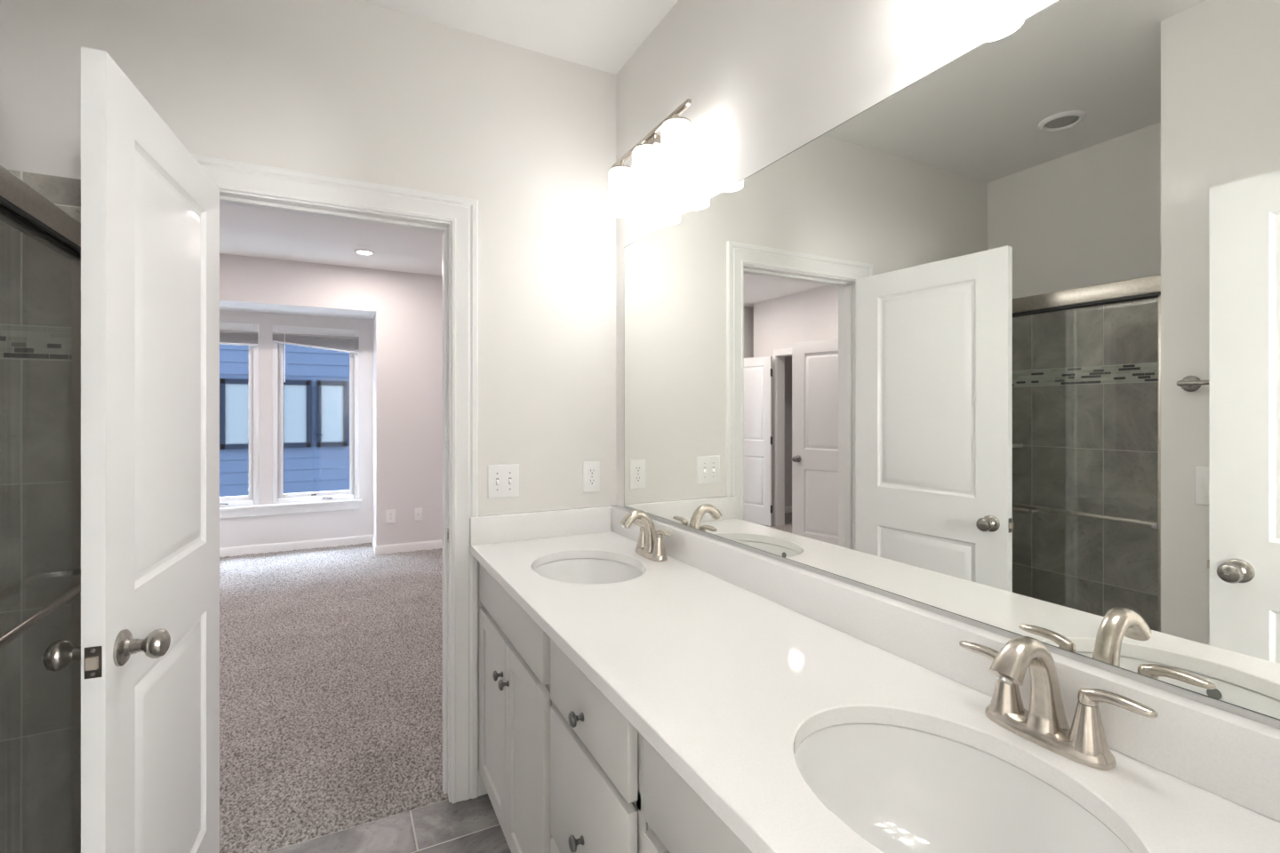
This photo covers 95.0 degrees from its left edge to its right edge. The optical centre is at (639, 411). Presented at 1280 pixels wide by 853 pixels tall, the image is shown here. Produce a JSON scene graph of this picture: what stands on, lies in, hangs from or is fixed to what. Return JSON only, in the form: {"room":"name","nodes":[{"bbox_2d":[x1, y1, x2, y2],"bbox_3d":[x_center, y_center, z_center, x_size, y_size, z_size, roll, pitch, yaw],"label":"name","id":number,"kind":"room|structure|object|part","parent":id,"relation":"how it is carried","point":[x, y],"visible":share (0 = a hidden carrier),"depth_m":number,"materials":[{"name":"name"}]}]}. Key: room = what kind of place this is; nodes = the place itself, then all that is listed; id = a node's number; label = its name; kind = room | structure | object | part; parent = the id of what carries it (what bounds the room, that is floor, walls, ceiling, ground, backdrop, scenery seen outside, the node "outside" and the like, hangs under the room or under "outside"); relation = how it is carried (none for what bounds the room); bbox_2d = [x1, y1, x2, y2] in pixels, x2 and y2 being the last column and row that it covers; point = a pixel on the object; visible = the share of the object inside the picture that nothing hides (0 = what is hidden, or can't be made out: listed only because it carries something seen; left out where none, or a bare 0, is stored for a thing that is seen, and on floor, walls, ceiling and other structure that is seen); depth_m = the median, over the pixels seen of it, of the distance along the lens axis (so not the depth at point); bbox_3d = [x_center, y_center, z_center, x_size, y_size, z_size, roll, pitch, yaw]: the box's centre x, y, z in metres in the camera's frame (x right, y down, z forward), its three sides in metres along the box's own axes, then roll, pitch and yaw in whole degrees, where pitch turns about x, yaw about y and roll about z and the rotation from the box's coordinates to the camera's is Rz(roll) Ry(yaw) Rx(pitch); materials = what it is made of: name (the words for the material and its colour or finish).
{"room":"bathroom","nodes":[
{"label":"bathroom","id":0,"kind":"room"},
{"bbox_2d":[0,0,615,768],"bbox_3d":[-0.992,0.012,1.981,3.189,2.743,0.130,0,0,-27],"label":"wall","id":1,"kind":"structure","parent":0,"point":[356,90],"depth_m":2.05,"materials":[{"name":"white paint"}]},
{"bbox_2d":[0,168,80,852],"bbox_3d":[-1.893,0.356,1.437,0.847,1.994,0.008,0,0,-27],"label":"wall tile","id":2,"kind":"structure","parent":1,"relation":"attached to","point":[36,279],"depth_m":1.57,"materials":[{"name":"grey tile"}]},
{"bbox_2d":[0,164,80,852],"bbox_3d":[-1.266,0.397,1.109,0.066,1.763,1.168,0,0,-27],"label":"shower door frame","id":3,"kind":"object","parent":1,"relation":"attached to","point":[17,198],"visible":0.46,"depth_m":1.60,"materials":[{"name":"grey metal"}]},
{"bbox_2d":[0,216,80,648],"bbox_3d":[-1.282,0.418,1.243,0.078,1.670,0.855,0,0,-27],"label":"sliding shower door","id":4,"kind":"structure","parent":1,"relation":"attached to","point":[36,618],"depth_m":1.19,"materials":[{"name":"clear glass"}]},
{"bbox_3d":[-1.314,0.418,1.226,0.006,1.670,0.855,0,0,-27],"label":"glass","id":5,"kind":"part","parent":4,"relation":"part of","materials":[{"name":"glass"}]},
{"bbox_2d":[41,46,219,852],"bbox_3d":[-1.127,0.356,1.395,0.188,2.030,0.730,0,0,-22],"label":"door","id":6,"kind":"structure","parent":1,"relation":"in","point":[148,652],"depth_m":1.25,"materials":[{"name":"white paint"}]},
{"bbox_3d":[-1.078,0.456,1.099,0.050,0.055,0.055,0,0,-22],"label":"knob","id":7,"kind":"part","parent":6,"relation":"part of","materials":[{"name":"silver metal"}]},
{"bbox_3d":[-0.993,0.456,1.065,0.025,0.057,0.002,0,0,-22],"label":"latch plate","id":8,"kind":"part","parent":6,"relation":"part of","materials":[{"name":"silver metal"}]},
{"bbox_3d":[-0.954,0.456,1.149,0.050,0.055,0.055,0,0,-22],"label":"knob","id":9,"kind":"part","parent":6,"relation":"part of","materials":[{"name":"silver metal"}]},
{"bbox_2d":[191,153,477,803],"bbox_3d":[-1.020,0.313,1.956,0.914,2.140,0.148,0,0,-27],"label":"door frame","id":10,"kind":"structure","parent":1,"relation":"attached to","point":[230,175],"depth_m":2.08,"materials":[{"name":"white paint"}]},
{"bbox_2d":[447,528,448,543],"bbox_3d":[-0.685,0.444,2.093,0.002,0.050,0.026,0,0,-27],"label":"strike plate","id":11,"kind":"object","parent":1,"relation":"attached to","point":[447,528],"visible":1,"depth_m":2.09,"materials":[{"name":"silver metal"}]},
{"bbox_2d":[477,768,487,796],"bbox_3d":[-0.981,1.337,1.906,1.120,0.092,0.014,0,0,-27],"label":"baseboard","id":12,"kind":"structure","parent":1,"relation":"attached to","point":[481,788],"depth_m":2.11,"materials":[{"name":"white paint"}]},
{"bbox_2d":[488,464,519,499],"bbox_3d":[-0.499,0.258,2.153,0.116,0.123,0.017,0,0,-27],"label":"light switch","id":13,"kind":"object","parent":1,"relation":"attached to","point":[503,480],"visible":1,"depth_m":2.15,"materials":[{"name":"white plastic"}]},
{"bbox_2d":[583,461,600,492],"bbox_3d":[-0.190,0.258,2.318,0.074,0.122,0.008,0,0,-27],"label":"wall outlet","id":14,"kind":"object","parent":1,"relation":"attached to","point":[591,469],"visible":1,"depth_m":2.31,"materials":[{"name":"white plastic"}]},
{"bbox_2d":[588,478,596,485],"bbox_3d":[-0.189,0.278,2.316,0.034,0.027,0.003,0,0,-27],"label":"receptacle","id":15,"kind":"object","parent":14,"relation":"attached to","point":[591,481],"depth_m":2.32,"materials":[{"name":"white plastic"}]},
{"bbox_2d":[588,468,596,475],"bbox_3d":[-0.189,0.238,2.316,0.034,0.027,0.003,0,0,-27],"label":"receptacle","id":16,"kind":"object","parent":14,"relation":"attached to","point":[591,471],"depth_m":2.32,"materials":[{"name":"white plastic"}]},
{"bbox_2d":[219,253,442,545],"bbox_3d":[-4.218,-0.048,5.139,6.020,2.863,0.705,0,0,-27],"label":"wall","id":17,"kind":"structure","parent":0,"point":[405,309],"depth_m":5.70,"materials":[{"name":"white paint"}]},
{"bbox_2d":[219,498,362,518],"bbox_3d":[-3.631,0.958,5.678,1.708,0.102,0.061,0,0,-27],"label":"window sill","id":18,"kind":"structure","parent":17,"relation":"attached to","point":[243,511],"depth_m":5.77,"materials":[{"name":"white paint"}]},
{"bbox_2d":[219,310,373,548],"bbox_3d":[-3.669,0.213,5.753,1.910,2.340,0.120,0,0,-27],"label":"wall window","id":19,"kind":"structure","parent":17,"relation":"in","point":[259,530],"depth_m":5.83,"materials":[{"name":"white paint"}]},
{"bbox_2d":[219,329,258,346],"bbox_3d":[-4.010,-0.523,5.469,0.755,0.482,0.060,0,0,-27],"label":"window blind","id":20,"kind":"object","parent":19,"relation":"attached to","point":[239,338],"visible":0.34,"depth_m":5.56,"materials":[{"name":"grey fabric"}]},
{"bbox_3d":[-4.012,-0.752,5.473,0.755,0.022,0.047,0,0,-27],"label":"head rail","id":21,"kind":"part","parent":20,"relation":"part of","materials":[{"name":"grey"}]},
{"bbox_3d":[-4.012,-0.638,5.473,0.755,0.019,0.051,0,0,-27],"label":"rail","id":22,"kind":"part","parent":20,"relation":"part of","materials":[{"name":"white"}]},
{"bbox_2d":[219,322,259,507],"bbox_3d":[-4.043,0.034,5.533,0.767,1.746,0.127,0,0,-27],"label":"window","id":23,"kind":"structure","parent":19,"relation":"attached to","point":[253,498],"depth_m":5.66,"materials":[{"name":"white plastic"}]},
{"bbox_2d":[272,325,359,503],"bbox_3d":[-3.266,0.034,5.935,0.767,1.746,0.127,0,0,-27],"label":"window","id":24,"kind":"structure","parent":19,"relation":"attached to","point":[278,497],"depth_m":5.81,"materials":[{"name":"white plastic"}]},
{"bbox_2d":[272,332,359,382],"bbox_3d":[-3.233,-0.523,5.870,0.755,0.482,0.060,0,0,-27],"label":"window blind","id":25,"kind":"object","parent":19,"relation":"attached to","point":[308,340],"visible":1,"depth_m":5.87,"materials":[{"name":"grey plastic"}]},
{"bbox_3d":[-3.235,-0.752,5.874,0.755,0.022,0.047,0,0,-27],"label":"head rail","id":26,"kind":"part","parent":25,"relation":"part of","materials":[{"name":"grey"}]},
{"bbox_3d":[-3.235,-0.640,5.874,0.755,0.099,0.051,0,0,-27],"label":"rail","id":27,"kind":"part","parent":25,"relation":"part of","materials":[{"name":"white plastic"}]},
{"bbox_2d":[219,535,442,557],"bbox_3d":[-4.099,1.337,5.126,5.820,0.092,0.599,0,0,-27],"label":"baseboard","id":28,"kind":"structure","parent":17,"relation":"attached to","point":[274,548],"depth_m":5.77,"materials":[{"name":"white paint"}]},
{"bbox_2d":[385,509,395,523],"bbox_3d":[-2.410,1.017,5.673,0.090,0.132,0.008,0,0,-27],"label":"wall outlet","id":29,"kind":"object","parent":17,"relation":"attached to","point":[390,515],"visible":1,"depth_m":5.67,"materials":[{"name":"white plastic"}]},
{"bbox_2d":[414,507,422,520],"bbox_3d":[-2.185,1.017,5.786,0.072,0.126,0.014,0,0,-27],"label":"outlet","id":30,"kind":"object","parent":17,"relation":"attached to","point":[418,512],"visible":1,"depth_m":5.79,"materials":[{"name":"white plastic"}]},
{"bbox_2d":[219,543,447,852],"bbox_3d":[-3.247,1.406,3.392,6.140,0.074,4.663,0,0,-27],"label":"floor","id":31,"kind":"structure","parent":0,"point":[331,658],"depth_m":2.89,"materials":[{"name":"grey carpet"}]},
{"bbox_2d":[265,793,511,852],"bbox_3d":[-0.146,1.413,-0.231,2.720,0.060,4.622,0,0,-27],"label":"floor","id":32,"kind":"structure","parent":0,"point":[470,826],"depth_m":1.92,"materials":[{"name":"grey tile"}]},
{"bbox_2d":[479,563,555,852],"bbox_3d":[-0.167,0.944,1.871,0.582,0.876,0.756,0,0,-27],"label":"base cabinet","id":33,"kind":"object","parent":32,"relation":"on","point":[515,701],"visible":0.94,"depth_m":1.69,"materials":[{"name":"white paint"}]},
{"bbox_3d":[-0.477,0.987,1.921,0.020,0.587,0.358,0,0,-27],"label":"door","id":34,"kind":"part","parent":33,"relation":"part of","materials":[{"name":"white paint"}]},
{"bbox_3d":[-0.431,0.801,1.779,0.029,0.031,0.031,0,0,-27],"label":"knob","id":35,"kind":"part","parent":33,"relation":"part of","materials":[{"name":"grey metal"}]},
{"bbox_3d":[-0.400,0.801,1.718,0.029,0.031,0.031,0,0,-27],"label":"knob","id":36,"kind":"part","parent":33,"relation":"part of","materials":[{"name":"grey metal"}]},
{"bbox_3d":[-0.394,0.595,1.760,0.020,0.152,0.721,0,0,-27],"label":"false drawer","id":37,"kind":"part","parent":33,"relation":"part of","materials":[{"name":"white paint"}]},
{"bbox_3d":[-0.310,0.987,1.598,0.020,0.587,0.358,0,0,-27],"label":"door","id":38,"kind":"part","parent":33,"relation":"part of","materials":[{"name":"white paint"}]},
{"bbox_2d":[550,639,647,852],"bbox_3d":[0.116,0.944,1.322,0.582,0.876,0.461,0,0,-27],"label":"base cabinet","id":39,"kind":"object","parent":32,"relation":"on","point":[596,755],"visible":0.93,"depth_m":1.18,"materials":[{"name":"white paint"}]},
{"bbox_3d":[-0.109,1.147,1.208,0.020,0.267,0.421,0,0,-27],"label":"drawer","id":40,"kind":"part","parent":39,"relation":"part of","materials":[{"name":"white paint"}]},
{"bbox_3d":[-0.130,0.880,1.197,0.029,0.031,0.031,0,0,-27],"label":"knob","id":41,"kind":"part","parent":39,"relation":"part of","materials":[{"name":"grey metal"}]},
{"bbox_3d":[-0.130,0.627,1.197,0.029,0.031,0.031,0,0,-27],"label":"knob","id":42,"kind":"part","parent":39,"relation":"part of","materials":[{"name":"grey metal"}]},
{"bbox_3d":[-0.109,0.849,1.208,0.020,0.299,0.421,0,0,-27],"label":"drawer","id":43,"kind":"part","parent":39,"relation":"part of","materials":[{"name":"white paint"}]},
{"bbox_3d":[-0.109,0.600,1.208,0.020,0.162,0.421,0,0,-27],"label":"drawer","id":44,"kind":"part","parent":39,"relation":"part of","materials":[{"name":"white paint"}]},
{"bbox_2d":[643,737,751,852],"bbox_3d":[0.401,0.944,0.771,0.582,0.876,0.763,0,0,-27],"label":"base cabinet","id":45,"kind":"object","parent":32,"relation":"on","point":[678,820],"visible":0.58,"depth_m":0.87,"materials":[{"name":"white paint"}]},
{"bbox_3d":[0.095,0.987,0.815,0.020,0.587,0.352,0,0,-27],"label":"door","id":46,"kind":"part","parent":45,"relation":"part of","materials":[{"name":"white paint"}]},
{"bbox_2d":[469,531,1279,852],"bbox_3d":[0.135,0.490,1.290,0.582,0.030,2.133,0,0,-27],"label":"countertop","id":47,"kind":"structure","parent":45,"relation":"on","point":[725,681],"depth_m":0.97,"materials":[{"name":"stone"}]},
{"bbox_2d":[469,505,611,545],"bbox_3d":[-0.363,0.427,2.212,0.544,0.096,0.038,0,0,-27],"label":"side splash","id":48,"kind":"object","parent":47,"relation":"on","point":[492,529],"visible":1,"depth_m":2.18,"materials":[{"name":"stone"}]},
{"bbox_2d":[533,558,643,584],"bbox_3d":[-0.161,0.584,1.811,0.381,0.158,0.472,0,0,-27],"label":"undermount sink","id":49,"kind":"object","parent":47,"relation":"in","point":[580,571],"visible":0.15,"depth_m":1.99,"materials":[{"name":"white ceramic"}]},
{"bbox_2d":[619,510,671,562],"bbox_3d":[0.002,0.398,1.906,0.143,0.155,0.262,0,0,-27],"label":"faucet","id":50,"kind":"object","parent":47,"relation":"on","point":[650,546],"visible":1,"depth_m":1.89,"materials":[{"name":"silver metal"}]},
{"bbox_3d":[0.003,0.390,1.906,0.143,0.139,0.048,0,0,-27],"label":"spout","id":51,"kind":"part","parent":50,"relation":"part of","materials":[{"name":"silver metal"}]},
{"bbox_3d":[-0.004,0.387,2.000,0.024,0.025,0.088,0,0,-27],"label":"lever handle","id":52,"kind":"part","parent":50,"relation":"part of","materials":[{"name":"silver metal"}]},
{"bbox_3d":[0.011,0.431,1.971,0.047,0.060,0.047,0,0,-27],"label":"handle","id":53,"kind":"part","parent":50,"relation":"part of","materials":[{"name":"silver metal"}]},
{"bbox_3d":[0.036,0.463,1.923,0.059,0.023,0.168,0,0,-27],"label":"plate","id":54,"kind":"part","parent":50,"relation":"part of","materials":[{"name":"silver metal"}]},
{"bbox_3d":[0.061,0.431,1.874,0.047,0.060,0.047,0,0,-27],"label":"handle","id":55,"kind":"part","parent":50,"relation":"part of","materials":[{"name":"silver metal"}]},
{"bbox_3d":[0.076,0.387,1.846,0.024,0.025,0.088,0,0,-27],"label":"lever handle","id":56,"kind":"part","parent":50,"relation":"part of","materials":[{"name":"silver metal"}]},
{"bbox_2d":[794,723,1132,852],"bbox_3d":[0.389,0.584,0.748,0.381,0.158,0.472,0,0,-27],"label":"undermount sink","id":57,"kind":"object","parent":47,"relation":"in","point":[900,789],"visible":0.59,"depth_m":0.89,"materials":[{"name":"white ceramic"}]},
{"bbox_2d":[959,635,1158,770],"bbox_3d":[0.556,0.398,0.835,0.143,0.155,0.262,0,0,-27],"label":"faucet","id":58,"kind":"object","parent":47,"relation":"on","point":[1045,724],"visible":1,"depth_m":0.82,"materials":[{"name":"silver metal"}]},
{"bbox_3d":[0.549,0.387,0.930,0.024,0.025,0.088,0,0,-27],"label":"lever handle","id":59,"kind":"part","parent":58,"relation":"part of","materials":[{"name":"silver metal"}]},
{"bbox_3d":[0.564,0.431,0.901,0.047,0.060,0.047,0,0,-27],"label":"handle","id":60,"kind":"part","parent":58,"relation":"part of","materials":[{"name":"silver metal"}]},
{"bbox_3d":[0.556,0.390,0.835,0.143,0.139,0.048,0,0,-27],"label":"spout","id":61,"kind":"part","parent":58,"relation":"part of","materials":[{"name":"silver metal"}]},
{"bbox_3d":[0.589,0.463,0.853,0.059,0.023,0.168,0,0,-27],"label":"plate","id":62,"kind":"part","parent":58,"relation":"part of","materials":[{"name":"silver metal"}]},
{"bbox_3d":[0.614,0.431,0.804,0.047,0.060,0.047,0,0,-27],"label":"handle","id":63,"kind":"part","parent":58,"relation":"part of","materials":[{"name":"silver metal"}]},
{"bbox_3d":[0.629,0.387,0.775,0.024,0.025,0.088,0,0,-27],"label":"lever handle","id":64,"kind":"part","parent":58,"relation":"part of","materials":[{"name":"silver metal"}]},
{"bbox_2d":[219,0,678,276],"bbox_3d":[-1.974,-1.420,0.995,6.200,0.120,8.720,0,0,-27],"label":"ceiling","id":65,"kind":"structure","parent":0,"point":[600,35],"depth_m":2.23,"materials":[{"name":"white paint"}]},
{"bbox_2d":[354,248,374,255],"bbox_3d":[-2.345,-1.353,4.991,0.156,0.014,0.156,0,0,-27],"label":"recessed light","id":66,"kind":"object","parent":65,"relation":"in","point":[364,252],"visible":1,"depth_m":4.99,"materials":[{"name":"white plastic"}]},
{"bbox_2d":[616,0,1057,507],"bbox_3d":[0.476,0.012,1.395,0.120,2.743,2.260,0,0,-27],"label":"wall","id":67,"kind":"structure","parent":0,"point":[763,80],"depth_m":1.57,"materials":[{"name":"white paint"}]},
{"bbox_2d":[608,98,692,217],"bbox_3d":[0.046,-0.803,1.936,0.147,0.196,0.524,0,0,-27],"label":"vanity light","id":68,"kind":"object","parent":67,"relation":"attached to","point":[668,156],"visible":1,"depth_m":1.88,"materials":[{"name":"white glass"}]},
{"bbox_3d":[-0.065,-0.718,2.093,0.068,0.016,0.068,0,0,-27],"label":"bulb","id":69,"kind":"part","parent":68,"relation":"part of","materials":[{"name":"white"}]},
{"bbox_3d":[-0.065,-0.780,2.093,0.095,0.150,0.095,0,0,-27],"label":"lamp shade","id":70,"kind":"part","parent":68,"relation":"part of","materials":[{"name":"white glass"}]},
{"bbox_3d":[0.023,-0.780,1.924,0.095,0.150,0.095,0,0,-27],"label":"lamp shade","id":71,"kind":"part","parent":68,"relation":"part of","materials":[{"name":"white glass"}]},
{"bbox_3d":[0.023,-0.718,1.924,0.068,0.016,0.068,0,0,-27],"label":"bulb","id":72,"kind":"part","parent":68,"relation":"part of","materials":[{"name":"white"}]},
{"bbox_3d":[0.057,-0.872,1.941,0.080,0.030,0.110,0,0,-27],"label":"arm","id":73,"kind":"part","parent":68,"relation":"part of","materials":[{"name":"silver metal"}]},
{"bbox_3d":[0.110,-0.718,1.755,0.068,0.016,0.068,0,0,-27],"label":"bulb","id":74,"kind":"part","parent":68,"relation":"part of","materials":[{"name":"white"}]},
{"bbox_3d":[0.110,-0.780,1.755,0.095,0.150,0.095,0,0,-27],"label":"lamp shade","id":75,"kind":"part","parent":68,"relation":"part of","materials":[{"name":"white glass"}]},
{"bbox_2d":[608,504,1279,822],"bbox_3d":[0.377,0.427,1.415,0.038,0.096,2.133,0,0,-27],"label":"backsplash","id":76,"kind":"structure","parent":67,"relation":"attached to","point":[1235,758],"depth_m":0.97,"materials":[{"name":"stone"}]},
{"bbox_2d":[624,0,1279,729],"bbox_3d":[0.393,-0.131,1.416,0.008,1.019,1.974,0,0,-27],"label":"vanity mirror","id":77,"kind":"object","parent":67,"relation":"attached to","point":[995,348],"visible":1,"depth_m":0.96,"materials":[{"name":"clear mirror"}]},
{"label":"outside","id":78,"kind":"structure","parent":0,"visible":0},
{"bbox_3d":[-5.727,4.483,9.994,21.000,0.200,9.285,0,0,-27],"label":"ground","id":79,"kind":"structure","parent":78,"visible":0},
{"bbox_2d":[219,342,349,496],"bbox_3d":[-5.114,-0.180,8.808,15.000,9.126,0.155,0,0,-27],"label":"house","id":80,"kind":"structure","parent":79,"relation":"on","point":[316,383],"depth_m":8.78,"materials":[{"name":"blue wood"}]},
{"bbox_3d":[-5.768,0.040,8.419,0.340,0.903,0.025,0,0,-27],"label":"pane","id":81,"kind":"part","parent":80,"relation":"part of","materials":[{"name":"blue"}]},
{"bbox_3d":[-5.144,0.040,8.742,0.340,0.903,0.025,0,0,-27],"label":"pane","id":82,"kind":"part","parent":80,"relation":"part of","materials":[{"name":"blue"}]},
{"bbox_3d":[-4.704,0.040,8.970,0.332,0.903,0.025,0,0,-27],"label":"pane","id":83,"kind":"part","parent":80,"relation":"part of","materials":[{"name":"blue"}]}
]}

